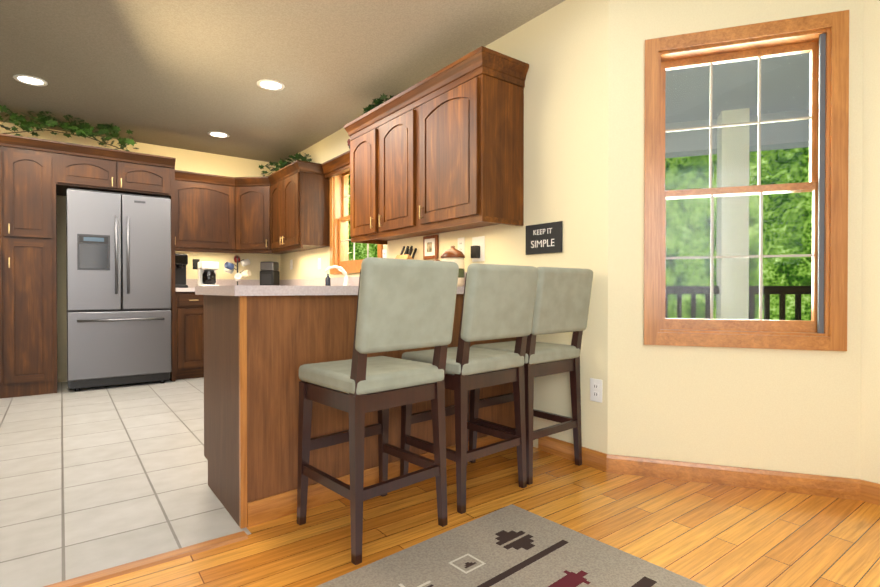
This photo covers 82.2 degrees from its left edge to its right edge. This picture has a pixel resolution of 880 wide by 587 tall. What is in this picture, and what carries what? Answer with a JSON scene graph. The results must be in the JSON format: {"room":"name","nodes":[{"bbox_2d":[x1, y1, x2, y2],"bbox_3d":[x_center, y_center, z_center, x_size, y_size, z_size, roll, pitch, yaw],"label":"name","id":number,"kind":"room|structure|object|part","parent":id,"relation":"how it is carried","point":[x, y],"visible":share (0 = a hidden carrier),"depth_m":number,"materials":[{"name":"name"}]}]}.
{"room":"kitchen","nodes":[
{"label":"kitchen","id":0,"kind":"room"},
{"bbox_2d":[0,377,250,586],"bbox_3d":[-3.040,0.902,2.806,5.910,0.050,4.335,0,1,-37],"label":"floor","id":1,"kind":"structure","parent":0,"point":[95,479],"depth_m":2.38,"materials":[{"name":"white tile"}]},
{"bbox_2d":[0,133,175,398],"bbox_3d":[-3.420,-0.223,4.661,1.652,2.170,0.692,0,1,-37],"label":"tall cabinet","id":2,"kind":"object","parent":1,"relation":"on","point":[35,179],"visible":0.98,"depth_m":4.29,"materials":[{"name":"brown wood"}]},
{"bbox_2d":[0,105,137,150],"bbox_3d":[-3.350,-1.494,4.554,1.120,0.290,0.342,0,1,-37],"label":"ivy","id":3,"kind":"object","parent":2,"relation":"on","point":[80,129],"visible":0.94,"depth_m":4.51,"materials":[{"name":"green plant"}]},
{"bbox_2d":[66,188,171,391],"bbox_3d":[-3.086,-0.031,4.846,0.807,1.782,0.746,0,1,-37],"label":"refrigerator","id":4,"kind":"object","parent":1,"relation":"on","point":[118,254],"visible":1,"depth_m":4.58,"materials":[{"name":"grey metal"}]},
{"bbox_2d":[175,292,198,379],"bbox_3d":[-2.521,0.419,5.376,0.632,0.876,0.638,0,1,-37],"label":"base cabinet","id":5,"kind":"object","parent":1,"relation":"on","point":[186,303],"depth_m":5.00,"materials":[{"name":"brown wood"}]},
{"bbox_2d":[175,279,238,291],"bbox_3d":[-2.531,-0.089,5.358,0.600,0.139,0.647,0,1,-37],"label":"countertop","id":6,"kind":"structure","parent":5,"relation":"on","point":[189,282],"depth_m":5.58,"materials":[{"name":"stone"}]},
{"bbox_2d":[175,254,187,287],"bbox_3d":[-2.763,-0.237,5.341,0.140,0.355,0.200,0,1,-37],"label":"coffee maker","id":7,"kind":"object","parent":6,"relation":"on","point":[181,261],"visible":0.6,"depth_m":5.30,"materials":[{"name":"black plastic"}]},
{"bbox_2d":[198,261,218,285],"bbox_3d":[-2.522,-0.203,5.496,0.180,0.285,0.202,0,1,-37],"label":"coffee maker","id":8,"kind":"object","parent":6,"relation":"on","point":[207,273],"visible":0.88,"depth_m":5.43,"materials":[{"name":"white plastic"}]},
{"bbox_2d":[199,294,515,528],"bbox_3d":[-0.285,0.441,2.621,1.617,0.876,0.606,0,1,-37],"label":"base cabinet","id":9,"kind":"object","parent":1,"relation":"on","point":[246,357],"depth_m":2.06,"materials":[{"name":"brown wood"}]},
{"bbox_2d":[192,282,358,295],"bbox_3d":[-0.557,-0.015,2.409,0.990,0.039,0.679,0,1,-37],"label":"countertop","id":10,"kind":"structure","parent":9,"relation":"on","point":[231,287],"depth_m":2.04,"materials":[{"name":"stone"}]},
{"bbox_2d":[239,272,466,293],"bbox_3d":[-0.959,-0.081,4.313,0.657,0.139,4.207,0,1,-37],"label":"countertop","id":11,"kind":"structure","parent":9,"relation":"on","point":[460,289],"depth_m":5.16,"materials":[{"name":"stone"}]},
{"bbox_2d":[224,255,250,284],"bbox_3d":[-2.287,-0.251,5.699,0.294,0.378,0.297,0,1,-37],"label":"mug tree","id":12,"kind":"object","parent":11,"relation":"on","point":[229,267],"visible":0.81,"depth_m":5.68,"materials":[{"name":"white ceramic"}]},
{"bbox_2d":[260,262,279,285],"bbox_3d":[-1.964,-0.213,5.816,0.170,0.300,0.163,0,0,8],"label":"coffee grinder","id":13,"kind":"object","parent":11,"relation":"on","point":[269,273],"visible":0.77,"depth_m":5.74,"materials":[{"name":"black plastic"}]},
{"bbox_2d":[325,273,330,285],"bbox_3d":[-1.079,-0.126,4.857,0.050,0.140,0.049,0,1,-37],"label":"soap bottle","id":14,"kind":"object","parent":11,"relation":"on","point":[327,280],"visible":0.79,"depth_m":4.84,"materials":[{"name":"grey"}]},
{"bbox_2d":[325,265,349,285],"bbox_3d":[-0.935,-0.157,4.538,0.234,0.192,0.119,0,1,-37],"label":"faucet","id":15,"kind":"object","parent":11,"relation":"on","point":[344,273],"visible":0.96,"depth_m":4.54,"materials":[{"name":"white metal"}]},
{"bbox_2d":[395,246,416,259],"bbox_3d":[-0.273,-0.201,3.720,0.110,0.309,0.246,0,1,33],"label":"knife block","id":16,"kind":"object","parent":11,"relation":"on","point":[407,253],"visible":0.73,"depth_m":3.74,"materials":[{"name":"brown wood"}]},
{"bbox_2d":[440,246,464,285],"bbox_3d":[0.082,-0.175,3.246,0.159,0.265,0.159,0,1,-37],"label":"canister","id":17,"kind":"object","parent":11,"relation":"on","point":[452,254],"visible":0.6,"depth_m":3.19,"materials":[{"name":"beige ceramic"}]},
{"bbox_2d":[0,121,279,381],"bbox_3d":[-4.307,-0.357,4.524,6.060,2.440,0.150,0,1,-37],"label":"wall","id":18,"kind":"structure","parent":0,"point":[205,163],"depth_m":5.52,"materials":[{"name":"paint"}]},
{"bbox_2d":[193,259,199,268],"bbox_3d":[-2.716,-0.326,5.620,0.072,0.115,0.007,0,1,-37],"label":"electrical outlet","id":19,"kind":"object","parent":18,"relation":"attached to","point":[195,263],"visible":0.88,"depth_m":5.62,"materials":[{"name":"black plastic"}]},
{"bbox_2d":[175,170,242,252],"bbox_3d":[-2.571,-0.872,5.495,0.680,0.795,0.371,0,1,-37],"label":"upper cabinet","id":20,"kind":"object","parent":18,"relation":"attached to","point":[200,198],"depth_m":5.35,"materials":[{"name":"brown wood"}]},
{"bbox_2d":[0,0,564,163],"bbox_3d":[-1.263,-1.599,1.079,6.700,0.100,9.200,0,1,-37],"label":"ceiling","id":21,"kind":"structure","parent":0,"point":[185,74],"depth_m":3.38,"materials":[{"name":"paint"}]},
{"bbox_2d":[13,74,47,85],"bbox_3d":[-3.012,-1.566,3.713,0.199,0.007,0.199,0,1,-43],"label":"recessed light","id":22,"kind":"object","parent":21,"relation":"in","point":[26,79],"depth_m":3.71,"materials":[{"name":"white plastic"}]},
{"bbox_2d":[208,131,229,137],"bbox_3d":[-2.198,-1.576,5.010,0.199,0.007,0.199,0,1,-43],"label":"recessed light","id":23,"kind":"object","parent":21,"relation":"in","point":[217,134],"depth_m":5.01,"materials":[{"name":"white plastic"}]},
{"bbox_2d":[257,79,284,90],"bbox_3d":[-1.273,-1.566,3.796,0.199,0.007,0.199,0,1,-43],"label":"recessed light","id":24,"kind":"object","parent":21,"relation":"in","point":[271,85],"depth_m":3.79,"materials":[{"name":"white plastic"}]},
{"bbox_2d":[280,0,608,453],"bbox_3d":[-0.551,-0.356,4.445,0.150,2.440,4.790,0,1,-37],"label":"wall","id":25,"kind":"structure","parent":0,"point":[561,49],"depth_m":2.71,"materials":[{"name":"paint"}]},
{"bbox_2d":[227,176,266,253],"bbox_3d":[-2.060,-0.877,5.490,0.364,0.785,0.361,0,1,-37],"label":"upper cabinet","id":26,"kind":"object","parent":25,"relation":"attached to","point":[246,196],"depth_m":5.53,"materials":[{"name":"brown wood"}]},
{"bbox_2d":[267,160,330,253],"bbox_3d":[-1.513,-0.870,5.282,0.371,0.795,0.856,0,1,-37],"label":"upper cabinet","id":27,"kind":"object","parent":25,"relation":"attached to","point":[298,193],"depth_m":4.99,"materials":[{"name":"brown wood"}]},
{"bbox_2d":[259,153,311,175],"bbox_3d":[-1.624,-1.389,5.453,0.951,0.200,0.262,0,1,42],"label":"ivy","id":28,"kind":"object","parent":27,"relation":"on","point":[295,157],"visible":0.67,"depth_m":5.49,"materials":[{"name":"green plant"}]},
{"bbox_2d":[318,258,320,268],"bbox_3d":[-1.255,-0.313,5.248,0.007,0.115,0.072,0,1,-37],"label":"electrical outlet","id":29,"kind":"object","parent":25,"relation":"attached to","point":[319,263],"visible":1,"depth_m":5.24,"materials":[{"name":"white plastic"}]},
{"bbox_2d":[330,171,382,273],"bbox_3d":[-0.726,-0.728,4.657,0.170,1.080,1.005,0,1,-37],"label":"window","id":30,"kind":"structure","parent":25,"relation":"in","point":[339,195],"depth_m":4.98,"materials":[{"name":"brown wood"}]},
{"bbox_2d":[347,108,402,241],"bbox_3d":[-0.446,-0.878,3.887,0.341,0.892,0.450,0,1,-37],"label":"upper cabinet","id":31,"kind":"object","parent":25,"relation":"attached to","point":[361,131],"depth_m":3.79,"materials":[{"name":"brown wood"}]},
{"bbox_2d":[382,249,386,257],"bbox_3d":[-0.462,-0.309,4.193,0.007,0.115,0.072,0,1,-37],"label":"light switch","id":32,"kind":"object","parent":25,"relation":"attached to","point":[384,253],"visible":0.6,"depth_m":4.19,"materials":[{"name":"white plastic"}]},
{"bbox_2d":[375,87,446,237],"bbox_3d":[-0.163,-0.875,3.511,0.341,0.892,0.492,0,1,-37],"label":"upper cabinet","id":33,"kind":"object","parent":25,"relation":"attached to","point":[393,116],"depth_m":3.44,"materials":[{"name":"brown wood"}]},
{"bbox_2d":[359,93,393,116],"bbox_3d":[-0.437,-1.429,3.925,0.243,0.181,0.529,0,1,-37],"label":"ivy","id":34,"kind":"object","parent":33,"relation":"on","point":[378,101],"visible":0.27,"depth_m":3.90,"materials":[{"name":"green plant"}]},
{"bbox_2d":[423,235,438,259],"bbox_3d":[-0.068,-0.335,3.657,0.022,0.170,0.170,0,1,-37],"label":"picture frame","id":35,"kind":"object","parent":25,"relation":"attached to","point":[431,247],"visible":0.88,"depth_m":3.64,"materials":[{"name":"brown wood"}]},
{"bbox_2d":[458,237,464,253],"bbox_3d":[0.141,-0.318,3.391,0.007,0.115,0.072,0,1,-37],"label":"outlet","id":36,"kind":"object","parent":25,"relation":"attached to","point":[461,244],"visible":0.81,"depth_m":3.38,"materials":[{"name":"white plastic"}]},
{"bbox_2d":[411,46,526,231],"bbox_3d":[0.167,-0.871,3.071,0.341,0.892,0.608,0,1,-37],"label":"upper cabinet","id":37,"kind":"object","parent":25,"relation":"attached to","point":[441,151],"depth_m":2.88,"materials":[{"name":"brown wood"}]},
{"bbox_2d":[471,236,484,261],"bbox_3d":[0.229,-0.286,3.239,0.048,0.160,0.120,0,1,-37],"label":"outlet","id":38,"kind":"object","parent":25,"relation":"attached to","point":[479,241],"depth_m":3.22,"materials":[{"name":"white plastic"}]},
{"bbox_3d":[0.227,-0.266,3.238,0.044,0.080,0.050,0,1,-37],"label":"electrical outlet with charger","id":39,"kind":"part","parent":38,"relation":"part of","materials":[{"name":"black plastic"}]},
{"bbox_2d":[526,221,562,254],"bbox_3d":[0.575,-0.306,2.808,0.015,0.166,0.260,0,1,-37],"label":"sign","id":40,"kind":"object","parent":25,"relation":"attached to","point":[543,238],"visible":1,"depth_m":2.79,"materials":[{"name":"black wood"}]},
{"bbox_2d":[590,378,601,402],"bbox_3d":[0.786,0.487,2.540,0.007,0.115,0.072,0,1,-37],"label":"electrical outlet","id":41,"kind":"object","parent":25,"relation":"attached to","point":[595,390],"visible":1,"depth_m":2.54,"materials":[{"name":"white plastic"}]},
{"bbox_2d":[83,446,879,586],"bbox_3d":[-0.046,0.929,-0.520,6.700,0.050,5.150,0,1,-37],"label":"floor","id":42,"kind":"structure","parent":0,"point":[710,535],"depth_m":1.89,"materials":[{"name":"brown wood"}]},
{"bbox_2d":[43,531,247,586],"bbox_3d":[-2.365,0.891,0.602,4.140,0.009,0.060,0,1,-37],"label":"trim","id":43,"kind":"structure","parent":42,"relation":"on","point":[108,573],"depth_m":1.65,"materials":[{"name":"brown wood"}]},
{"bbox_2d":[297,257,458,564],"bbox_3d":[-0.237,0.382,1.903,0.416,1.002,0.482,0,1,-43],"label":"stool","id":44,"kind":"object","parent":42,"relation":"on","point":[403,304],"visible":1,"depth_m":1.77,"materials":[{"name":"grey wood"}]},
{"bbox_2d":[400,263,537,513],"bbox_3d":[0.129,0.379,2.278,0.416,1.002,0.482,0,1,-42],"label":"stool","id":45,"kind":"object","parent":42,"relation":"on","point":[498,301],"visible":0.94,"depth_m":2.13,"materials":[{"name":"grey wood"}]},
{"bbox_2d":[316,504,706,586],"bbox_3d":[0.379,0.891,0.245,2.300,0.012,2.900,0,1,-41],"label":"rug","id":46,"kind":"object","parent":42,"relation":"on","point":[511,545],"visible":1,"depth_m":1.65,"materials":[{"name":"grey fabric"}]},
{"bbox_2d":[469,267,592,484],"bbox_3d":[0.462,0.377,2.578,0.416,1.002,0.482,0,1,-40],"label":"stool","id":47,"kind":"object","parent":42,"relation":"on","point":[562,300],"visible":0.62,"depth_m":2.44,"materials":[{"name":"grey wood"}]},
{"bbox_2d":[607,0,863,478],"bbox_3d":[1.339,-0.339,2.391,1.029,2.440,0.150,0,0,19],"label":"wall","id":48,"kind":"structure","parent":0,"point":[790,410],"depth_m":2.35,"materials":[{"name":"paint"}]},
{"bbox_2d":[644,10,848,350],"bbox_3d":[1.387,-0.482,2.363,0.807,1.455,0.170,0,0,19],"label":"window","id":49,"kind":"structure","parent":48,"relation":"in","point":[823,39],"depth_m":2.30,"materials":[{"name":"brown wood"}]},
{"bbox_2d":[860,0,879,483],"bbox_3d":[2.935,-0.326,0.772,0.150,2.440,3.750,0,1,-37],"label":"wall","id":50,"kind":"structure","parent":0,"point":[870,396],"depth_m":2.13,"materials":[{"name":"paint"}]},
{"bbox_3d":[-3.921,-0.313,-0.909,0.150,2.440,9.300,0,1,-37],"label":"wall","id":51,"kind":"structure","parent":0,"visible":0},
{"bbox_2d":[538,436,879,504],"bbox_3d":[-1.327,0.849,1.050,6.340,0.086,9.000,0,1,-37],"label":"baseboard","id":52,"kind":"structure","parent":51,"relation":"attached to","point":[832,486],"depth_m":2.32,"materials":[{"name":"brown wood"}]},
{"label":"outside","id":53,"kind":"structure","parent":0,"visible":0},
{"bbox_2d":[348,175,376,260],"bbox_3d":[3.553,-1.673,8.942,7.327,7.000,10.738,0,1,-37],"label":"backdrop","id":54,"kind":"structure","parent":53,"point":[360,252],"depth_m":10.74,"materials":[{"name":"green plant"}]},
{"bbox_2d":[665,147,811,320],"bbox_3d":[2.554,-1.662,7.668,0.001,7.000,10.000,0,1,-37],"label":"trees","id":55,"kind":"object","parent":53,"point":[683,227],"depth_m":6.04,"materials":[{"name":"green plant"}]},
{"bbox_2d":[665,52,811,319],"bbox_3d":[3.553,0.126,2.973,5.150,3.500,2.330,0,0,19],"label":"porch","id":56,"kind":"object","parent":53,"point":[720,147],"depth_m":4.15,"materials":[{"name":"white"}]}
]}

